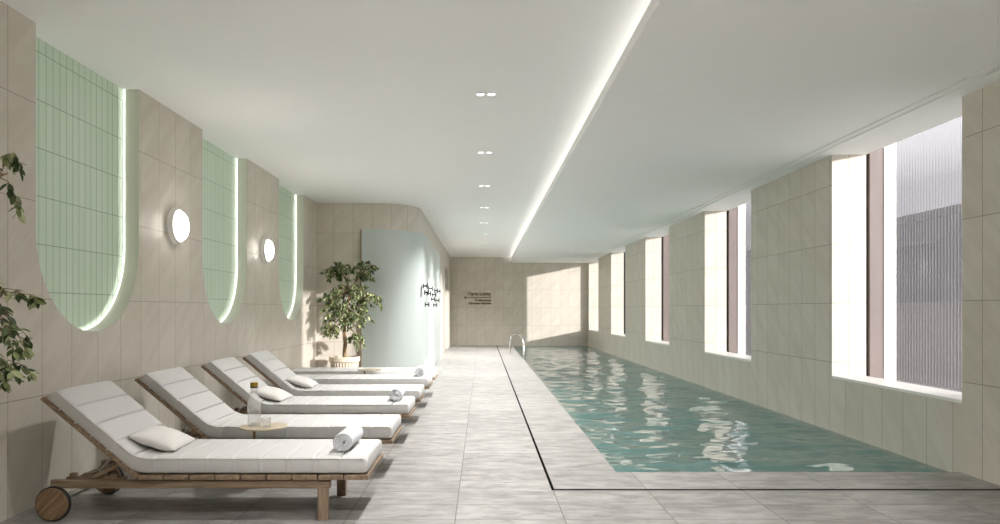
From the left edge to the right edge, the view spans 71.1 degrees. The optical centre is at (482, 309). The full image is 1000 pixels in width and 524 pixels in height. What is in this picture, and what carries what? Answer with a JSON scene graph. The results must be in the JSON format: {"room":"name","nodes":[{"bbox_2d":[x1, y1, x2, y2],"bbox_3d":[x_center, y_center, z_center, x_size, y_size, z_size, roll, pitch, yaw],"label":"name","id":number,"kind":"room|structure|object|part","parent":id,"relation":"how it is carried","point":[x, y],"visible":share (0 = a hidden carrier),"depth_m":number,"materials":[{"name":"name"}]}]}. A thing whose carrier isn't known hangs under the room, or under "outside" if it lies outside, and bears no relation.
{"room":"indoor swimming pool","nodes":[
{"label":"indoor swimming pool","id":0,"kind":"room"},
{"bbox_2d":[0,0,316,521],"bbox_3d":[-3.249,-0.292,5.350,0.150,3.585,16.300,0,0,0],"label":"wall","id":1,"kind":"structure","parent":0,"point":[160,316],"depth_m":6.50,"materials":[{"name":"tile"}]},
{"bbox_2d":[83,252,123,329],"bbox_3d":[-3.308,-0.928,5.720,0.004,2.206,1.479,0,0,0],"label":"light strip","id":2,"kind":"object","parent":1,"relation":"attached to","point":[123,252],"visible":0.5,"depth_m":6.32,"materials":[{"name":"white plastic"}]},
{"bbox_2d":[36,37,294,329],"bbox_3d":[-3.450,-0.292,5.450,0.249,3.585,16.500,0,0,0],"label":"wall niche","id":3,"kind":"object","parent":1,"relation":"attached to","point":[79,112],"depth_m":5.94,"materials":[{"name":"green tile"}]},
{"bbox_2d":[166,207,188,243],"bbox_3d":[-3.114,-0.860,7.200,0.120,0.380,0.380,0,0,0],"label":"wall sconce","id":4,"kind":"object","parent":1,"relation":"attached to","point":[177,224],"visible":1,"depth_m":7.10,"materials":[{"name":"white glass"}]},
{"bbox_2d":[174,212,188,239],"bbox_3d":[-3.082,-0.860,7.200,0.056,0.284,0.284,0,0,0],"label":"diffuser","id":5,"kind":"object","parent":4,"relation":"attached to","point":[181,224],"depth_m":7.12,"materials":[{"name":"white glass"}]},
{"bbox_2d":[225,158,236,316],"bbox_3d":[-3.308,-0.928,8.680,0.004,2.206,1.479,0,0,0],"label":"light strip","id":6,"kind":"object","parent":1,"relation":"attached to","point":[236,158],"visible":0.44,"depth_m":9.42,"materials":[{"name":"white plastic"}]},
{"bbox_2d":[260,237,273,262],"bbox_3d":[-3.114,-0.860,10.170,0.120,0.380,0.380,0,0,0],"label":"wall sconce","id":7,"kind":"object","parent":1,"relation":"attached to","point":[266,246],"visible":1,"depth_m":10.06,"materials":[{"name":"white glass"}]},
{"bbox_2d":[265,241,273,259],"bbox_3d":[-3.082,-0.860,10.170,0.056,0.284,0.284,0,0,0],"label":"diffuser","id":8,"kind":"object","parent":7,"relation":"attached to","point":[269,249],"depth_m":10.08,"materials":[{"name":"white glass"}]},
{"bbox_2d":[1,0,650,256],"bbox_3d":[-1.012,-2.160,12.350,5.124,0.250,30.300,0,0,0],"label":"ceiling","id":9,"kind":"structure","parent":0,"point":[339,101],"depth_m":6.22,"materials":[{"name":"white paint"}]},
{"bbox_2d":[476,93,495,95],"bbox_3d":[0.032,-2.030,6.610,0.196,0.008,0.092,0,0,0],"label":"recessed light","id":10,"kind":"object","parent":9,"relation":"in","point":[477,94],"visible":1,"depth_m":6.61,"materials":[{"name":"white paint"}]},
{"bbox_2d":[317,203,444,367],"bbox_3d":[-2.312,-0.292,18.400,2.124,3.585,10.000,0,0,0],"label":"wall","id":11,"kind":"structure","parent":0,"point":[339,225],"depth_m":13.40,"materials":[{"name":"stone"}]},
{"bbox_2d":[445,249,447,268],"bbox_3d":[-1.340,-1.772,24.350,0.180,0.625,1.900,0,0,0],"label":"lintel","id":12,"kind":"object","parent":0,"point":[446,253],"visible":0.29,"depth_m":24.30,"materials":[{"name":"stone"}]},
{"bbox_2d":[445,254,449,347],"bbox_3d":[-1.340,-0.292,26.400,0.180,3.585,2.200,0,0,0],"label":"wall","id":13,"kind":"structure","parent":0,"point":[447,271],"depth_m":25.30,"materials":[{"name":"stone"}]},
{"bbox_2d":[0,345,999,523],"bbox_3d":[0.418,1.460,12.350,7.584,0.120,30.100,0,0,0],"label":"floor","id":14,"kind":"structure","parent":0,"point":[466,453],"depth_m":5.44,"materials":[{"name":"grey tile"}]},
{"bbox_2d":[0,152,46,392],"bbox_3d":[-2.729,0.281,3.527,0.859,2.239,0.613,0,0,-26],"label":"fig tree","id":15,"kind":"object","parent":14,"relation":"on","point":[9,330],"visible":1,"depth_m":3.74,"materials":[{"name":"green plant"}]},
{"bbox_2d":[35,381,382,521],"bbox_3d":[-1.855,0.966,4.975,2.200,0.868,0.734,0,0,0],"label":"sun lounger","id":16,"kind":"object","parent":14,"relation":"on","point":[102,412],"visible":0.9,"depth_m":4.64,"materials":[{"name":"white fabric"}]},
{"bbox_3d":[-2.601,0.851,4.975,0.640,0.541,0.710,0,0,0],"label":"backrest","id":17,"kind":"part","parent":16,"relation":"part of","materials":[{"name":"white fabric"}]},
{"bbox_3d":[-1.940,1.161,5.285,1.860,0.054,0.044,0,0,0],"label":"rail","id":18,"kind":"part","parent":16,"relation":"part of","materials":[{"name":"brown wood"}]},
{"bbox_2d":[127,426,195,451],"bbox_3d":[-2.256,0.908,4.945,0.314,0.151,0.420,0,0,-3],"label":"throw pillow","id":19,"kind":"object","parent":16,"relation":"on","point":[161,438],"visible":1,"depth_m":4.81,"materials":[{"name":"grey fabric"}]},
{"bbox_3d":[-1.940,1.161,4.665,1.860,0.054,0.044,0,0,0],"label":"rail","id":20,"kind":"part","parent":16,"relation":"part of","materials":[{"name":"brown wood"}]},
{"bbox_3d":[-1.825,0.812,4.974,2.127,0.561,0.694,0,0,0],"label":"mattress","id":21,"kind":"part","parent":16,"relation":"part of","materials":[{"name":"white fabric"}]},
{"bbox_3d":[-1.062,1.294,4.665,0.067,0.212,0.052,0,0,0],"label":"leg","id":22,"kind":"part","parent":16,"relation":"part of","materials":[{"name":"brown wood"}]},
{"bbox_3d":[-1.062,1.294,5.285,0.067,0.212,0.052,0,0,0],"label":"leg","id":23,"kind":"part","parent":16,"relation":"part of","materials":[{"name":"brown wood"}]},
{"bbox_2d":[333,424,362,451],"bbox_3d":[-0.948,0.906,4.960,0.132,0.130,0.406,0,0,1],"label":"rolled towel","id":24,"kind":"object","parent":16,"relation":"on","point":[343,441],"visible":1,"depth_m":4.78,"materials":[{"name":"white fabric"}]},
{"bbox_2d":[239,422,287,488],"bbox_3d":[-1.750,1.165,5.600,0.372,0.470,0.372,0,0,0],"label":"side table","id":25,"kind":"object","parent":14,"relation":"on","point":[274,425],"visible":0.57,"depth_m":5.56,"materials":[{"name":"beige wood"}]},
{"bbox_2d":[250,382,259,425],"bbox_3d":[-1.830,0.756,5.610,0.100,0.346,0.100,0,0,0],"label":"glass bottle","id":26,"kind":"object","parent":25,"relation":"on","point":[252,384],"visible":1,"depth_m":5.59,"materials":[{"name":"glass"}]},
{"bbox_2d":[135,367,401,443],"bbox_3d":[-1.855,0.966,6.225,2.200,0.868,0.734,0,0,0],"label":"sun lounger","id":27,"kind":"object","parent":14,"relation":"on","point":[208,416],"visible":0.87,"depth_m":5.96,"materials":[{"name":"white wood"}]},
{"bbox_3d":[-2.601,0.851,6.225,0.640,0.541,0.710,0,0,0],"label":"backrest","id":28,"kind":"part","parent":27,"relation":"part of","materials":[{"name":"white fabric"}]},
{"bbox_2d":[198,357,415,438],"bbox_3d":[-1.855,0.966,7.605,2.200,0.868,0.734,0,0,0],"label":"sun lounger","id":29,"kind":"object","parent":14,"relation":"on","point":[229,372],"visible":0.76,"depth_m":7.26,"materials":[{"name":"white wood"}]},
{"bbox_3d":[-2.601,0.851,7.605,0.640,0.541,0.710,0,0,0],"label":"backrest","id":30,"kind":"part","parent":29,"relation":"part of","materials":[{"name":"white fabric"}]},
{"bbox_2d":[252,386,292,401],"bbox_3d":[-2.256,0.908,7.555,0.314,0.151,0.420,0,0,3],"label":"throw pillow","id":31,"kind":"object","parent":29,"relation":"on","point":[275,394],"visible":0.99,"depth_m":7.41,"materials":[{"name":"grey fabric"}]},
{"bbox_3d":[-1.825,0.812,7.604,2.127,0.561,0.694,0,0,0],"label":"mattress","id":32,"kind":"part","parent":29,"relation":"part of","materials":[{"name":"white fabric"}]},
{"bbox_2d":[389,385,404,400],"bbox_3d":[-0.923,0.902,7.580,0.134,0.125,0.406,0,0,-2],"label":"rolled towel","id":33,"kind":"object","parent":29,"relation":"on","point":[398,391],"visible":1,"depth_m":7.38,"materials":[{"name":"white fabric"}]},
{"bbox_2d":[241,351,424,409],"bbox_3d":[-1.855,0.966,8.855,2.200,0.868,0.734,0,0,0],"label":"sun lounger","id":34,"kind":"object","parent":14,"relation":"on","point":[265,363],"visible":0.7,"depth_m":8.54,"materials":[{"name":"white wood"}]},
{"bbox_3d":[-2.601,0.851,8.855,0.640,0.541,0.710,0,0,0],"label":"backrest","id":35,"kind":"part","parent":34,"relation":"part of","materials":[{"name":"white fabric"}]},
{"bbox_2d":[287,375,317,387],"bbox_3d":[-2.256,0.908,8.805,0.314,0.151,0.420,0,0,-2],"label":"throw pillow","id":36,"kind":"object","parent":34,"relation":"on","point":[305,382],"visible":0.99,"depth_m":8.64,"materials":[{"name":"grey fabric"}]},
{"bbox_2d":[265,374,432,388],"bbox_3d":[-1.930,1.185,10.255,2.350,0.429,0.734,0,0,0],"label":"sun lounger","id":37,"kind":"object","parent":14,"relation":"on","point":[425,379],"visible":0.52,"depth_m":9.94,"materials":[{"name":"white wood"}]},
{"bbox_2d":[415,365,425,375],"bbox_3d":[-0.918,0.902,10.330,0.134,0.129,0.406,0,0,0],"label":"rolled towel","id":38,"kind":"object","parent":37,"relation":"on","point":[420,370],"visible":1,"depth_m":10.14,"materials":[{"name":"white fabric"}]},
{"bbox_2d":[317,259,382,367],"bbox_3d":[-2.391,0.250,12.604,1.177,2.300,0.904,0,0,0],"label":"fig tree","id":39,"kind":"object","parent":14,"relation":"on","point":[342,291],"visible":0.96,"depth_m":12.55,"materials":[{"name":"green plant"}]},
{"bbox_3d":[-2.500,1.125,12.680,0.556,0.550,0.556,0,0,0],"label":"pot","id":40,"kind":"part","parent":39,"relation":"part of","materials":[{"name":"beige ceramic"}]},
{"bbox_2d":[292,367,437,380],"bbox_3d":[-1.930,1.185,11.505,2.350,0.429,0.734,0,0,0],"label":"sun lounger","id":41,"kind":"object","parent":14,"relation":"on","point":[303,370],"visible":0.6,"depth_m":11.21,"materials":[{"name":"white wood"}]},
{"bbox_2d":[358,368,381,373],"bbox_3d":[-1.755,1.165,10.870,0.372,0.470,0.372,0,0,0],"label":"side table","id":42,"kind":"object","parent":14,"relation":"on","point":[366,369],"visible":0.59,"depth_m":10.85,"materials":[{"name":"beige wood"}]},
{"bbox_2d":[360,229,439,367],"bbox_3d":[-1.303,-0.067,16.534,1.000,2.926,6.659,0,0,9],"label":"curved panel","id":43,"kind":"object","parent":14,"relation":"on","point":[406,333],"visible":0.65,"depth_m":13.50,"materials":[{"name":"white glass"}]},
{"bbox_3d":[-2.318,-0.067,13.364,0.034,2.926,0.068,0,0,0],"label":"edge trim","id":44,"kind":"part","parent":43,"relation":"part of","materials":[{"name":"brown metal"}]},
{"bbox_2d":[509,333,524,359],"bbox_3d":[1.018,1.251,20.916,0.119,1.098,2.306,0,0,-8],"label":"pool handrail","id":45,"kind":"object","parent":14,"relation":"on","point":[519,335],"visible":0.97,"depth_m":20.42,"materials":[{"name":"metal"}]},
{"bbox_2d":[519,347,937,471],"bbox_3d":[2.631,2.155,16.565,3.558,1.390,21.670,0,0,0],"label":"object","id":46,"kind":"object","parent":14,"relation":"in","point":[710,465],"visible":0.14,"depth_m":12.21,"materials":[{"name":"teal liquid"}]},
{"bbox_2d":[513,346,938,471],"bbox_3d":[2.625,1.426,16.659,2.944,0.062,21.256,0,0,0],"label":"pool water","id":47,"kind":"object","parent":46,"relation":"in","point":[579,365],"visible":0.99,"depth_m":9.60,"materials":[{"name":"teal liquid"}]},
{"bbox_2d":[496,345,999,489],"bbox_3d":[2.323,1.452,16.358,3.574,0.097,21.884,0,0,0],"label":"trim","id":48,"kind":"structure","parent":14,"relation":"in","point":[534,442],"depth_m":5.46,"materials":[{"name":"black metal"}]},
{"bbox_2d":[450,257,587,346],"bbox_3d":[1.680,0.383,27.400,6.660,5.035,0.200,0,0,0],"label":"wall","id":49,"kind":"structure","parent":0,"point":[546,304],"depth_m":27.30,"materials":[{"name":"tile"}]},
{"bbox_2d":[428,210,456,257],"bbox_3d":[-1.062,-2.029,20.825,0.125,0.012,12.950,0,0,0],"label":"trim","id":50,"kind":"structure","parent":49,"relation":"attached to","point":[428,210],"depth_m":17.99,"materials":[{"name":"white paint"}]},
{"bbox_2d":[464,292,490,304],"bbox_3d":[-0.186,-0.427,27.280,1.062,0.502,0.016,0,0,0],"label":"wall sign","id":51,"kind":"object","parent":49,"relation":"attached to","point":[484,293],"visible":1,"depth_m":27.27,"materials":[{"name":"black metal"}]},
{"bbox_2d":[581,62,999,262],"bbox_3d":[3.864,-1.814,12.350,0.127,0.012,29.900,0,0,0],"label":"trim","id":52,"kind":"structure","parent":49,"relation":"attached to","point":[997,64],"depth_m":7.25,"materials":[{"name":"white paint"}]},
{"bbox_2d":[509,0,999,262],"bbox_3d":[2.967,-2.053,12.350,3.845,0.465,30.300,0,0,0],"label":"ceiling","id":53,"kind":"structure","parent":0,"point":[705,99],"depth_m":6.10,"materials":[{"name":"white paint"}]},
{"bbox_2d":[588,81,999,485],"bbox_3d":[4.310,0.530,12.300,0.400,4.740,30.200,0,0,0],"label":"wall","id":54,"kind":"structure","parent":0,"point":[808,223],"depth_m":8.56,"materials":[{"name":"tile"}]},
{"bbox_2d":[611,252,624,336],"bbox_3d":[4.499,-0.605,21.245,0.782,3.010,2.830,0,0,0],"label":"window","id":55,"kind":"structure","parent":54,"relation":"in","point":[620,335],"depth_m":22.42,"materials":[{"name":"white paint"}]},
{"bbox_2d":[645,234,668,345],"bbox_3d":[4.499,-0.605,16.535,0.782,3.010,2.830,0,0,0],"label":"window","id":56,"kind":"structure","parent":54,"relation":"in","point":[664,340],"depth_m":17.66,"materials":[{"name":"white paint"}]},
{"bbox_3d":[4.468,0.834,16.535,0.720,0.112,2.228,0,0,0],"label":"sill","id":57,"kind":"part","parent":56,"relation":"part of","materials":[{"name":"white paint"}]},
{"bbox_2d":[705,203,750,361],"bbox_3d":[4.499,-0.605,11.825,0.782,3.010,2.830,0,0,0],"label":"window","id":58,"kind":"structure","parent":54,"relation":"in","point":[735,217],"depth_m":12.95,"materials":[{"name":"white paint"}]},
{"bbox_3d":[4.468,0.834,11.825,0.720,0.112,2.228,0,0,0],"label":"sill","id":59,"kind":"part","parent":58,"relation":"part of","materials":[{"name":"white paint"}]},
{"bbox_2d":[832,116,961,402],"bbox_3d":[4.499,-0.605,7.115,0.782,3.010,2.830,0,0,0],"label":"window","id":60,"kind":"structure","parent":54,"relation":"in","point":[881,164],"depth_m":8.23,"materials":[{"name":"glass"}]},
{"bbox_3d":[4.468,0.834,7.115,0.720,0.112,2.228,0,0,0],"label":"sill","id":61,"kind":"part","parent":60,"relation":"part of","materials":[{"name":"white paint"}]},
{"bbox_3d":[4.829,-0.584,7.115,0.021,2.848,2.226,0,0,0],"label":"ribbed pane","id":62,"kind":"part","parent":60,"relation":"part of","materials":[{"name":"clear glass"}]},
{"label":"outside","id":63,"kind":"structure","parent":0,"visible":0},
{"bbox_2d":[746,354,960,391],"bbox_3d":[30.000,1.800,45.000,120.000,0.200,170.000,0,0,0],"label":"ground","id":64,"kind":"structure","parent":63,"point":[746,354],"depth_m":15.66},
{"bbox_2d":[746,302,960,390],"bbox_3d":[10.125,0.820,69.000,0.350,1.960,122.100,0,0,0],"label":"wall","id":65,"kind":"structure","parent":64,"relation":"on","point":[919,306],"depth_m":15.70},
{"bbox_2d":[746,203,960,304],"bbox_3d":[39.000,-2.900,79.000,10.400,9.200,130.400,0,0,0],"label":"building","id":66,"kind":"structure","parent":64,"relation":"on","point":[919,216],"depth_m":53.36,"materials":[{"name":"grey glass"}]}
]}

